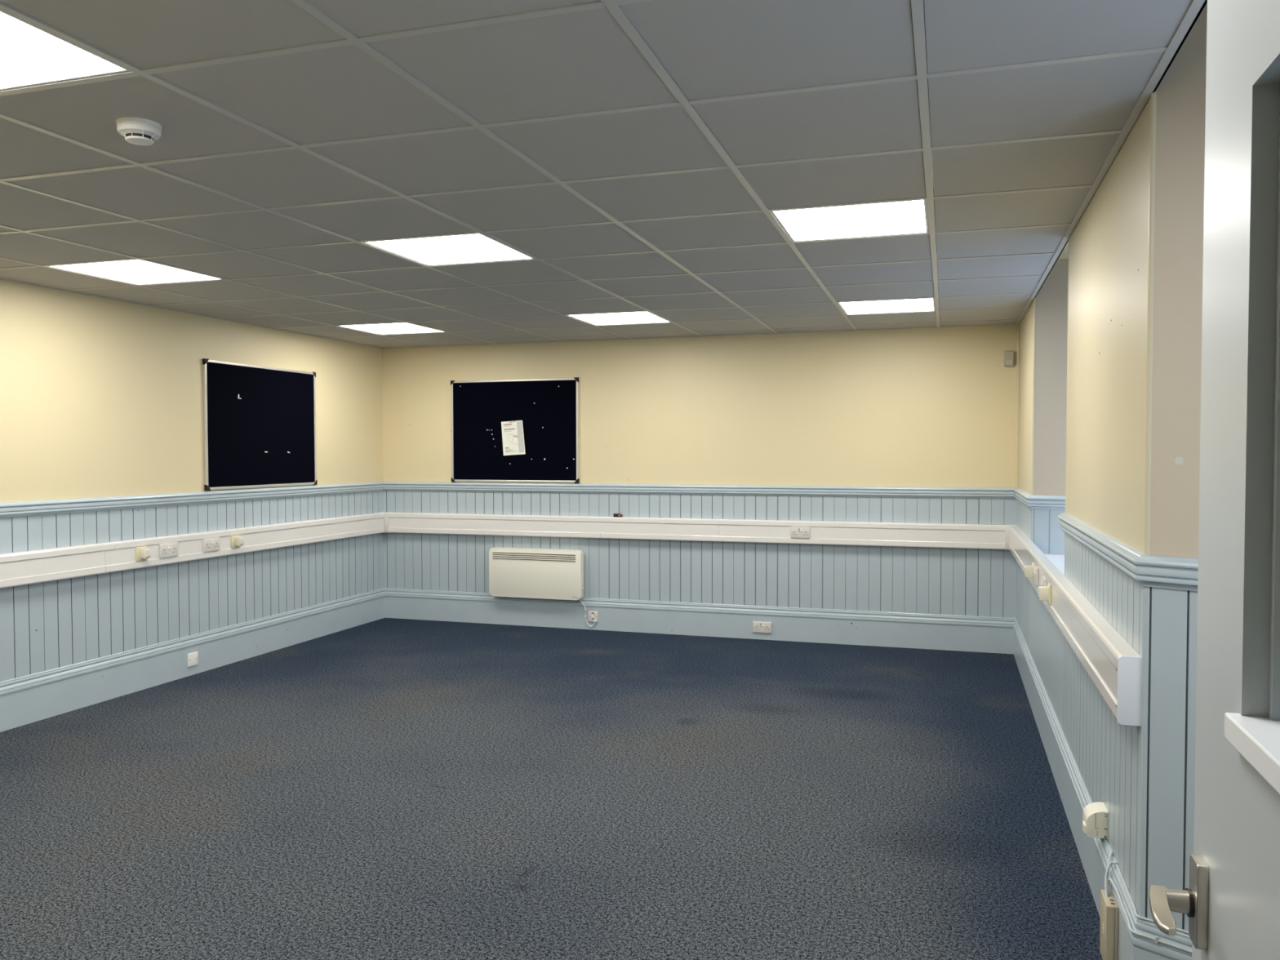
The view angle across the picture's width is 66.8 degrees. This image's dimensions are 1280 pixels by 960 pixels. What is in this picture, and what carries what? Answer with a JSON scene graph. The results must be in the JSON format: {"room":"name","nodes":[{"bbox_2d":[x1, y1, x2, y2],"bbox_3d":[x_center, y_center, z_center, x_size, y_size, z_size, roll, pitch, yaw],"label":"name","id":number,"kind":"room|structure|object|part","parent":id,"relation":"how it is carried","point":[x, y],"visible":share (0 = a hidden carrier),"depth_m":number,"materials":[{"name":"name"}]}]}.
{"room":"empty office","nodes":[
{"label":"empty office","id":0,"kind":"room"},
{"bbox_2d":[0,279,382,502],"bbox_3d":[-3.435,-0.025,5.242,0.120,2.720,7.440,0,2,18],"label":"wall","id":1,"kind":"structure","parent":0,"point":[100,397],"depth_m":5.97,"materials":[{"name":"beige paint"}]},
{"bbox_2d":[0,490,384,681],"bbox_3d":[-3.375,0.655,5.243,0.004,0.960,7.200,0,2,18],"label":"panelling","id":2,"kind":"object","parent":1,"relation":"attached to","point":[44,626],"visible":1,"depth_m":6.26,"materials":[{"name":"blue wood"}]},
{"bbox_2d":[0,512,384,588],"bbox_3d":[-3.345,0.478,5.236,0.054,0.178,7.176,0,2,18],"label":"cable trunking","id":3,"kind":"object","parent":1,"relation":"attached to","point":[39,566],"visible":1,"depth_m":6.13,"materials":[{"name":"white plastic"}]},
{"bbox_2d":[135,546,150,561],"bbox_3d":[-3.059,0.455,5.982,0.050,0.087,0.086,0,2,18],"label":"outlet","id":4,"kind":"object","parent":3,"relation":"attached to","point":[142,553],"visible":1,"depth_m":5.97,"materials":[{"name":"plastic"}]},
{"bbox_2d":[159,542,177,558],"bbox_3d":[-3.008,0.449,6.196,0.018,0.090,0.152,0,2,18],"label":"double socket","id":5,"kind":"object","parent":3,"relation":"attached to","point":[170,549],"visible":1,"depth_m":6.19,"materials":[{"name":"white plastic"}]},
{"bbox_2d":[202,537,219,552],"bbox_3d":[-2.894,0.438,6.556,0.018,0.090,0.152,0,2,18],"label":"double socket","id":6,"kind":"object","parent":3,"relation":"attached to","point":[210,544],"visible":1,"depth_m":6.54,"materials":[{"name":"white plastic"}]},
{"bbox_2d":[231,534,243,548],"bbox_3d":[-2.808,0.431,6.778,0.050,0.087,0.086,0,2,18],"label":"outlet","id":7,"kind":"object","parent":3,"relation":"attached to","point":[237,541],"visible":1,"depth_m":6.76,"materials":[{"name":"beige plastic"}]},
{"bbox_2d":[0,481,384,518],"bbox_3d":[-3.363,0.158,5.224,0.031,0.082,7.200,0,2,18],"label":"rail","id":8,"kind":"object","parent":1,"relation":"attached to","point":[31,508],"visible":1,"depth_m":6.24,"materials":[{"name":"blue wood"}]},
{"bbox_2d":[0,588,385,732],"bbox_3d":[-3.365,1.203,5.257,0.024,0.263,7.200,0,2,18],"label":"baseboard","id":9,"kind":"structure","parent":1,"relation":"attached to","point":[32,698],"depth_m":6.25,"materials":[{"name":"blue wood"}]},
{"bbox_2d":[186,651,198,666],"bbox_3d":[-2.976,1.193,6.453,0.010,0.088,0.088,0,2,18],"label":"plate","id":10,"kind":"object","parent":9,"relation":"attached to","point":[193,660],"visible":1,"depth_m":6.45,"materials":[{"name":"white plastic"}]},
{"bbox_2d":[202,358,317,490],"bbox_3d":[-2.761,-0.391,7.131,0.022,0.892,1.209,0,2,18],"label":"pinboard","id":11,"kind":"object","parent":1,"relation":"attached to","point":[275,414],"visible":1,"depth_m":7.06,"materials":[{"name":"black fabric"}]},
{"bbox_2d":[0,617,1102,959],"bbox_3d":[-0.797,1.421,3.622,6.150,0.080,9.020,0,2,18],"label":"floor","id":12,"kind":"structure","parent":0,"point":[384,788],"depth_m":4.08,"materials":[{"name":"blue carpet"}]},
{"bbox_2d":[0,0,1207,348],"bbox_3d":[-0.855,-1.204,4.390,5.294,0.320,7.200,0,2,18],"label":"ceiling","id":13,"kind":"structure","parent":0,"point":[642,153],"depth_m":2.94,"materials":[{"name":"tile"}]},
{"bbox_2d":[0,10,129,90],"bbox_3d":[-1.583,-0.990,2.150,0.573,0.021,0.573,0,2,18],"label":"recessed light","id":14,"kind":"object","parent":13,"relation":"in","point":[30,55],"visible":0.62,"depth_m":2.28,"materials":[{"name":"white plastic"}]},
{"bbox_2d":[48,259,220,284],"bbox_3d":[-2.576,-1.074,4.980,0.573,0.021,0.573,0,2,18],"label":"recessed light","id":15,"kind":"object","parent":13,"relation":"in","point":[137,272],"visible":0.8,"depth_m":4.98,"materials":[{"name":"white plastic"}]},
{"bbox_2d":[115,116,161,145],"bbox_3d":[-1.403,-0.971,2.719,0.114,0.053,0.114,0,2,18],"label":"smoke detector","id":16,"kind":"object","parent":13,"relation":"attached to","point":[135,131],"visible":1,"depth_m":2.69,"materials":[{"name":"white plastic"}]},
{"bbox_2d":[125,133,153,140],"bbox_3d":[-1.403,-0.958,2.719,0.070,0.008,0.070,0,2,18],"label":"vent","id":17,"kind":"object","parent":16,"relation":"attached to","point":[129,136],"depth_m":2.69,"materials":[{"name":"plastic"}]},
{"bbox_2d":[338,322,444,334],"bbox_3d":[-1.852,-1.143,7.268,0.573,0.021,0.573,0,2,18],"label":"recessed light","id":18,"kind":"object","parent":13,"relation":"in","point":[388,328],"visible":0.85,"depth_m":7.27,"materials":[{"name":"white plastic"}]},
{"bbox_2d":[364,233,533,266],"bbox_3d":[-0.859,-1.059,4.438,0.573,0.021,0.573,0,2,18],"label":"recessed light","id":19,"kind":"object","parent":13,"relation":"in","point":[477,247],"visible":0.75,"depth_m":4.44,"materials":[{"name":"white plastic"}]},
{"bbox_2d":[568,311,670,325],"bbox_3d":[-0.136,-1.129,6.725,0.573,0.021,0.573,0,2,18],"label":"recessed light","id":20,"kind":"object","parent":13,"relation":"in","point":[634,317],"visible":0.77,"depth_m":6.75,"materials":[{"name":"white plastic"}]},
{"bbox_2d":[770,200,928,241],"bbox_3d":[0.857,-1.045,3.896,0.573,0.021,0.573,0,2,18],"label":"recessed light","id":21,"kind":"object","parent":13,"relation":"in","point":[906,217],"visible":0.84,"depth_m":3.89,"materials":[{"name":"white plastic"}]},
{"bbox_2d":[838,297,935,315],"bbox_3d":[1.580,-1.114,6.183,0.573,0.021,0.573,0,2,18],"label":"recessed light","id":22,"kind":"object","parent":13,"relation":"in","point":[915,304],"visible":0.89,"depth_m":6.19,"materials":[{"name":"white plastic"}]},
{"bbox_2d":[382,317,1017,487],"bbox_3d":[0.304,-0.109,7.896,5.410,2.720,0.121,0,2,18],"label":"wall","id":23,"kind":"structure","parent":0,"point":[935,406],"depth_m":7.62,"materials":[{"name":"beige paint"}]},
{"bbox_2d":[450,377,579,483],"bbox_3d":[-1.074,-0.418,8.249,1.184,0.879,0.022,0,2,18],"label":"pinboard","id":24,"kind":"object","parent":23,"relation":"attached to","point":[477,406],"visible":1,"depth_m":8.23,"materials":[{"name":"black fabric"}]},
{"bbox_2d":[501,420,525,455],"bbox_3d":[-1.077,-0.356,8.238,0.229,0.299,0.005,1,2,21],"label":"leaflet","id":25,"kind":"object","parent":24,"relation":"attached to","point":[513,436],"visible":1,"depth_m":8.24,"materials":[{"name":"paper"}]},
{"bbox_2d":[488,546,595,626],"bbox_3d":[-0.824,0.901,8.170,0.942,0.641,0.090,0,2,18],"label":"heater","id":26,"kind":"object","parent":23,"relation":"attached to","point":[513,572],"visible":1,"depth_m":8.13,"materials":[{"name":"metal"}]},
{"bbox_2d":[492,551,576,562],"bbox_3d":[-0.893,0.645,8.139,0.764,0.072,0.003,0,2,18],"label":"grille","id":27,"kind":"object","parent":26,"relation":"attached to","point":[497,556],"depth_m":8.13,"materials":[{"name":"metal"}]},
{"bbox_3d":[-0.877,0.786,8.175,0.836,0.412,0.070,0,2,18],"label":"casing","id":28,"kind":"part","parent":26,"relation":"part of","materials":[{"name":"metal"}]},
{"bbox_3d":[-0.477,0.828,8.052,0.006,0.095,0.040,0,2,18],"label":"control panel","id":29,"kind":"part","parent":26,"relation":"part of","materials":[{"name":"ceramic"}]},
{"bbox_2d":[587,611,598,622],"bbox_3d":[-0.392,1.136,8.064,0.086,0.088,0.017,0,2,18],"label":"outlet","id":30,"kind":"object","parent":23,"relation":"attached to","point":[593,616],"visible":1,"depth_m":8.06,"materials":[{"name":"white plastic"}]},
{"bbox_2d":[379,511,1005,549],"bbox_3d":[0.216,0.396,7.832,5.281,0.181,0.078,0,2,18],"label":"cable trunking","id":31,"kind":"object","parent":23,"relation":"attached to","point":[986,536],"visible":0.94,"depth_m":7.72,"materials":[{"name":"white plastic"}]},
{"bbox_2d":[613,513,622,517],"bbox_3d":[-0.181,0.289,7.958,0.074,0.030,0.027,0,2,18],"label":"block","id":32,"kind":"object","parent":31,"relation":"on","point":[620,515],"visible":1,"depth_m":7.95,"materials":[{"name":"black plastic"}]},
{"bbox_2d":[791,526,809,538],"bbox_3d":[1.237,0.406,7.488,0.148,0.087,0.018,0,2,18],"label":"double socket","id":33,"kind":"object","parent":31,"relation":"attached to","point":[796,531],"visible":1,"depth_m":7.48,"materials":[{"name":"white plastic"}]},
{"bbox_2d":[384,587,1014,653],"bbox_3d":[0.227,1.120,7.883,5.290,0.263,0.024,0,2,18],"label":"baseboard","id":34,"kind":"structure","parent":23,"relation":"attached to","point":[863,628],"depth_m":7.75,"materials":[{"name":"blue wood"}]},
{"bbox_2d":[383,481,1016,498],"bbox_3d":[0.225,0.075,7.848,5.290,0.082,0.031,0,2,18],"label":"rail","id":35,"kind":"object","parent":23,"relation":"attached to","point":[600,488],"visible":0.91,"depth_m":7.72,"materials":[{"name":"wood"}]},
{"bbox_2d":[383,490,1017,617],"bbox_3d":[0.229,0.572,7.876,5.290,0.960,0.004,0,2,18],"label":"panelling","id":36,"kind":"object","parent":23,"relation":"attached to","point":[971,582],"visible":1,"depth_m":7.69,"materials":[{"name":"blue wood"}]},
{"bbox_2d":[752,621,771,633],"bbox_3d":[0.961,1.161,7.636,0.148,0.087,0.018,0,2,18],"label":"double socket","id":37,"kind":"object","parent":23,"relation":"attached to","point":[757,627],"visible":1,"depth_m":7.63,"materials":[{"name":"white plastic"}]},
{"bbox_2d":[1004,350,1013,366],"bbox_3d":[2.677,-0.882,7.037,0.062,0.112,0.044,0,2,18],"label":"sensor","id":38,"kind":"object","parent":23,"relation":"attached to","point":[1008,354],"visible":1,"depth_m":7.02,"materials":[{"name":"white plastic"}]},
{"bbox_2d":[1017,2,1207,558],"bbox_3d":[1.913,0.021,3.489,0.565,2.720,7.320,0,2,18],"label":"wall","id":39,"kind":"structure","parent":0,"point":[1110,371],"depth_m":2.70,"materials":[{"name":"beige paint"}]},
{"bbox_2d":[1015,324,1019,488],"bbox_3d":[2.738,-0.535,7.036,0.016,1.185,0.030,0,2,18],"label":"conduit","id":40,"kind":"object","parent":39,"relation":"attached to","point":[1018,325],"visible":1,"depth_m":7.02,"materials":[{"name":"beige plastic"}]},
{"bbox_2d":[1044,554,1064,575],"bbox_3d":[2.344,0.485,4.972,0.488,0.030,1.734,0,2,18],"label":"window sill","id":41,"kind":"structure","parent":39,"relation":"attached to","point":[1057,560],"depth_m":5.49,"materials":[{"name":"wood"}]},
{"bbox_2d":[1004,524,1142,726],"bbox_3d":[1.992,0.485,4.815,0.084,0.182,4.762,0,2,18],"label":"cable trunking","id":42,"kind":"object","parent":39,"relation":"attached to","point":[1113,666],"visible":0.97,"depth_m":3.09,"materials":[{"name":"white plastic"}]},
{"bbox_2d":[1024,562,1035,580],"bbox_3d":[2.031,0.477,5.060,0.050,0.087,0.086,0,2,18],"label":"outlet","id":43,"kind":"object","parent":42,"relation":"attached to","point":[1028,570],"visible":0.86,"depth_m":5.04,"materials":[{"name":"beige plastic"}]},
{"bbox_2d":[1033,564,1039,586],"bbox_3d":[1.995,0.482,4.893,0.018,0.090,0.152,0,2,18],"label":"double socket","id":44,"kind":"object","parent":42,"relation":"attached to","point":[1036,569],"visible":0.98,"depth_m":4.85,"materials":[{"name":"white plastic"}]},
{"bbox_2d":[1040,575,1047,586],"bbox_3d":[1.868,0.494,4.493,0.018,0.090,0.152,0,2,18],"label":"double socket","id":45,"kind":"object","parent":42,"relation":"attached to","point":[1043,580],"visible":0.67,"depth_m":4.45,"materials":[{"name":"white plastic"}]},
{"bbox_2d":[1038,582,1051,604],"bbox_3d":[1.784,0.501,4.279,0.050,0.087,0.086,0,2,18],"label":"outlet","id":46,"kind":"object","parent":42,"relation":"attached to","point":[1044,592],"visible":1,"depth_m":4.25,"materials":[{"name":"beige plastic"}]},
{"bbox_2d":[1013,617,1191,959],"bbox_3d":[1.875,1.247,3.601,0.484,0.263,7.200,0,2,18],"label":"baseboard","id":47,"kind":"structure","parent":39,"relation":"attached to","point":[1094,852],"depth_m":3.50,"materials":[{"name":"blue wood"}]},
{"bbox_2d":[1013,487,1198,591],"bbox_3d":[1.871,0.202,3.571,0.491,0.082,7.200,0,2,18],"label":"rail","id":48,"kind":"object","parent":39,"relation":"attached to","point":[1173,572],"visible":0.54,"depth_m":2.67,"materials":[{"name":"blue wood"}]},
{"bbox_2d":[1015,499,1197,931],"bbox_3d":[1.883,0.698,3.582,0.466,0.960,7.200,0,2,18],"label":"panelling","id":49,"kind":"object","parent":39,"relation":"attached to","point":[1144,776],"visible":0.31,"depth_m":2.63,"materials":[{"name":"blue wood"}]},
{"bbox_2d":[1082,801,1107,839],"bbox_3d":[1.450,1.083,3.095,0.066,0.086,0.091,0,2,18],"label":"junction box","id":50,"kind":"object","parent":49,"relation":"attached to","point":[1095,815],"visible":1,"depth_m":3.06,"materials":[{"name":"beige plastic"}]},
{"bbox_2d":[1099,889,1118,959],"bbox_3d":[1.363,1.307,2.820,0.033,0.187,0.114,0,2,18],"label":"box","id":51,"kind":"object","parent":39,"relation":"attached to","point":[1108,931],"visible":0.98,"depth_m":2.77,"materials":[{"name":"beige plastic"}]},
{"bbox_2d":[1106,851,1113,879],"bbox_3d":[1.398,1.174,2.893,0.012,0.095,0.117,1,2,32],"label":"cable","id":52,"kind":"object","parent":39,"relation":"attached to","point":[1111,853],"visible":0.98,"depth_m":2.91,"materials":[{"name":"white plastic"}]},
{"bbox_2d":[1104,861,1188,933],"bbox_3d":[1.412,1.181,2.521,0.202,0.094,0.699,-1,2,-18],"label":"cable","id":53,"kind":"object","parent":39,"relation":"attached to","point":[1116,864],"visible":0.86,"depth_m":2.71,"materials":[{"name":"white plastic"}]},
{"bbox_2d":[1106,878,1191,953],"bbox_3d":[1.401,1.201,2.499,0.189,0.061,0.681,-1,2,-20],"label":"cable","id":54,"kind":"object","parent":39,"relation":"attached to","point":[1155,938],"visible":0.96,"depth_m":2.54,"materials":[{"name":"white plastic"}]},
{"bbox_2d":[1174,457,1183,464],"bbox_3d":[1.363,-0.049,2.452,0.001,0.020,0.020,-2,2,-43],"label":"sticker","id":55,"kind":"object","parent":39,"relation":"attached to","point":[1178,460],"depth_m":2.45,"materials":[{"name":"white paper"}]},
{"bbox_3d":[-1.959,0.102,0.938,5.290,2.720,0.120,0,2,18],"label":"wall","id":56,"kind":"structure","parent":0,"visible":0},
{"bbox_2d":[1149,0,1279,959],"bbox_3d":[0.482,0.443,0.685,0.104,2.032,0.832,0,2,18],"label":"door","id":57,"kind":"structure","parent":56,"relation":"in","point":[1231,903],"depth_m":0.92,"materials":[{"name":"paint"}]},
{"bbox_3d":[0.545,0.455,1.014,0.020,0.022,0.108,1,2,23],"label":"lever","id":58,"kind":"part","parent":57,"relation":"part of","materials":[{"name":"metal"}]},
{"bbox_3d":[0.595,0.449,1.033,0.011,0.090,0.034,0,2,18],"label":"handle plate","id":59,"kind":"part","parent":57,"relation":"part of","materials":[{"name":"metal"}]}
]}

